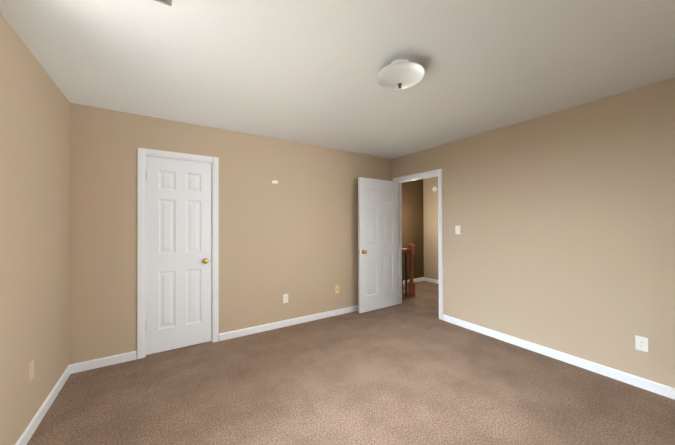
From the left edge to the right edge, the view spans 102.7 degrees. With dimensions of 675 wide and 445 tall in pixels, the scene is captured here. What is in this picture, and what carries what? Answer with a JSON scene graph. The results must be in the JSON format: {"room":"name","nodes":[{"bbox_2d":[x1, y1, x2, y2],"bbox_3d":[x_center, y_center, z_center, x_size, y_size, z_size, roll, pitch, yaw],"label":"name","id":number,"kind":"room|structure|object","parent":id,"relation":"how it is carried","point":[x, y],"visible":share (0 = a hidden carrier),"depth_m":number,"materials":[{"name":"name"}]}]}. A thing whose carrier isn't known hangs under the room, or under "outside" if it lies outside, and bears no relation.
{"room":"empty bedroom","nodes":[
{"label":"empty bedroom","id":0,"kind":"room"},
{"bbox_2d":[0,12,69,444],"bbox_3d":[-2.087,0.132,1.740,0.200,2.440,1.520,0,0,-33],"label":"wall","id":1,"kind":"structure","parent":0,"point":[34,195],"depth_m":1.72,"materials":[{"name":"beige paint"}]},
{"bbox_2d":[29,360,33,381],"bbox_3d":[-1.960,0.952,1.732,0.007,0.115,0.070,0,0,-33],"label":"electrical outlet","id":2,"kind":"object","parent":1,"relation":"attached to","point":[31,370],"visible":1,"depth_m":1.72,"materials":[{"name":"beige plastic"}]},
{"bbox_2d":[15,365,70,444],"bbox_3d":[-1.301,1.302,0.712,0.013,0.082,4.057,0,0,-33],"label":"baseboard","id":3,"kind":"structure","parent":1,"relation":"attached to","point":[29,431],"depth_m":1.88,"materials":[{"name":"white wood"}]},
{"bbox_2d":[146,341,211,355],"bbox_3d":[-1.023,1.393,3.871,4.060,0.060,0.890,0,0,-33],"label":"floor","id":4,"kind":"structure","parent":0,"point":[177,348],"depth_m":2.91,"materials":[{"name":"carpet"}]},
{"bbox_2d":[69,103,391,363],"bbox_3d":[-0.807,0.140,3.539,4.300,2.440,0.120,0,0,-33],"label":"wall","id":5,"kind":"structure","parent":0,"point":[292,233],"depth_m":3.20,"materials":[{"name":"beige paint"}]},
{"bbox_2d":[69,351,135,373],"bbox_3d":[-2.203,1.317,2.552,0.487,0.082,0.013,0,0,-33],"label":"baseboard","id":6,"kind":"structure","parent":5,"relation":"attached to","point":[100,362],"depth_m":2.54,"materials":[{"name":"white wood"}]},
{"bbox_2d":[137,148,218,358],"bbox_3d":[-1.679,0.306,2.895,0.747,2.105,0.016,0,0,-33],"label":"door frame","id":7,"kind":"structure","parent":5,"relation":"attached to","point":[142,152],"depth_m":2.77,"materials":[{"name":"white wood"}]},
{"bbox_2d":[146,156,211,354],"bbox_3d":[-1.704,0.335,2.924,0.619,2.023,0.171,0,0,-33],"label":"closet door","id":8,"kind":"structure","parent":5,"relation":"in","point":[178,253],"depth_m":2.90,"materials":[{"name":"white wood"}]},
{"bbox_2d":[283,294,287,302],"bbox_3d":[-0.677,0.996,3.539,0.070,0.115,0.008,0,0,-33],"label":"electrical outlet","id":9,"kind":"object","parent":5,"relation":"attached to","point":[285,298],"visible":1,"depth_m":3.54,"materials":[{"name":"white plastic"}]},
{"bbox_2d":[219,305,357,340],"bbox_3d":[-0.208,1.319,3.835,2.730,0.082,0.013,0,0,-33],"label":"baseboard","id":10,"kind":"structure","parent":5,"relation":"attached to","point":[259,328],"depth_m":3.51,"materials":[{"name":"white wood"}]},
{"bbox_2d":[335,285,338,293],"bbox_3d":[-0.001,0.985,3.970,0.070,0.115,0.016,0,0,-33],"label":"outlet","id":11,"kind":"object","parent":5,"relation":"attached to","point":[336,289],"visible":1,"depth_m":3.96,"materials":[{"name":"yellow plastic"}]},
{"bbox_2d":[0,0,674,158],"bbox_3d":[0.357,-1.134,1.807,4.020,0.080,4.110,0,0,-33],"label":"ceiling","id":12,"kind":"structure","parent":0,"point":[303,71],"depth_m":1.81,"materials":[{"name":"paint"}]},
{"bbox_2d":[155,0,171,5],"bbox_3d":[-0.817,-1.085,1.193,0.150,0.019,0.308,0,0,-33],"label":"ceiling vent","id":13,"kind":"object","parent":12,"relation":"in","point":[168,2],"visible":1,"depth_m":1.33,"materials":[{"name":"silver metal"}]},
{"bbox_2d":[376,59,423,89],"bbox_3d":[0.433,-1.012,1.873,0.324,0.165,0.324,0,0,-33],"label":"ceiling light","id":14,"kind":"object","parent":12,"relation":"attached to","point":[400,74],"visible":1,"depth_m":1.80,"materials":[{"name":"white glass"}]},
{"bbox_2d":[27,303,674,444],"bbox_3d":[0.406,1.376,1.818,4.120,0.060,4.110,0,0,-33],"label":"floor carpet","id":15,"kind":"object","parent":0,"point":[401,374],"visible":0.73,"depth_m":2.10,"materials":[{"name":"brown carpet"}]},
{"bbox_2d":[392,158,394,180],"bbox_3d":[1.004,0.141,4.587,0.120,2.440,0.076,0,0,-33],"label":"wall","id":16,"kind":"structure","parent":0,"point":[393,168],"depth_m":4.57,"materials":[{"name":"beige paint"}]},
{"bbox_2d":[402,179,423,279],"bbox_3d":[1.253,0.149,5.946,2.010,2.440,0.120,0,0,-33],"label":"wall","id":17,"kind":"structure","parent":0,"point":[412,214],"depth_m":6.20,"materials":[{"name":"beige paint"}]},
{"bbox_2d":[403,277,423,283],"bbox_3d":[1.665,1.328,6.123,0.857,0.082,0.013,0,0,-33],"label":"baseboard","id":18,"kind":"structure","parent":17,"relation":"attached to","point":[418,279],"depth_m":6.22,"materials":[{"name":"white wood"}]},
{"bbox_2d":[402,281,438,314],"bbox_3d":[2.090,1.389,4.643,1.770,0.060,2.960,0,0,-33],"label":"floor","id":19,"kind":"structure","parent":0,"point":[426,298],"depth_m":4.90,"materials":[{"name":"carpet"}]},
{"bbox_2d":[402,243,415,298],"bbox_3d":[1.195,0.869,4.866,0.502,0.987,0.108,0,0,-33],"label":"newel post","id":20,"kind":"object","parent":19,"relation":"on","point":[410,249],"visible":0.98,"depth_m":4.92,"materials":[{"name":"brown wood"}]},
{"bbox_2d":[423,176,438,279],"bbox_3d":[2.913,0.139,5.112,0.120,2.440,3.080,0,0,-33],"label":"wall","id":21,"kind":"structure","parent":0,"point":[430,215],"depth_m":6.21,"materials":[{"name":"beige paint"}]},
{"bbox_2d":[424,277,438,283],"bbox_3d":[2.828,1.318,5.119,0.013,0.082,2.960,0,0,-33],"label":"baseboard","id":22,"kind":"structure","parent":21,"relation":"attached to","point":[431,280],"depth_m":6.17,"materials":[{"name":"white wood"}]},
{"bbox_2d":[395,78,674,387],"bbox_3d":[2.138,0.127,2.825,0.120,2.440,4.113,0,0,-33],"label":"wall","id":23,"kind":"structure","parent":0,"point":[563,241],"depth_m":2.56,"materials":[{"name":"beige paint"}]},
{"bbox_2d":[393,169,442,319],"bbox_3d":[1.250,0.306,4.189,0.137,2.105,0.950,0,0,-33],"label":"door frame","id":24,"kind":"structure","parent":23,"relation":"attached to","point":[440,230],"depth_m":3.96,"materials":[{"name":"white wood"}]},
{"bbox_2d":[358,177,397,312],"bbox_3d":[0.661,0.337,4.243,0.815,2.023,0.171,0,0,-33],"label":"entry door","id":25,"kind":"structure","parent":24,"relation":"attached to","point":[377,243],"depth_m":4.21,"materials":[{"name":"white wood"}]},
{"bbox_2d":[455,226,459,233],"bbox_3d":[1.583,0.098,3.561,0.018,0.115,0.070,0,0,-33],"label":"light switch","id":26,"kind":"object","parent":23,"relation":"attached to","point":[457,229],"visible":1,"depth_m":3.56,"materials":[{"name":"white plastic"}]},
{"bbox_2d":[443,314,674,399],"bbox_3d":[2.299,1.303,2.449,0.013,0.082,3.082,0,0,-33],"label":"baseboard","id":27,"kind":"structure","parent":23,"relation":"attached to","point":[649,385],"depth_m":2.54,"materials":[{"name":"white wood"}]},
{"bbox_2d":[635,335,647,351],"bbox_3d":[2.468,0.984,2.192,0.008,0.115,0.070,0,0,-33],"label":"electrical outlet","id":28,"kind":"object","parent":23,"relation":"attached to","point":[641,343],"visible":1,"depth_m":2.19,"materials":[{"name":"white plastic"}]}
]}

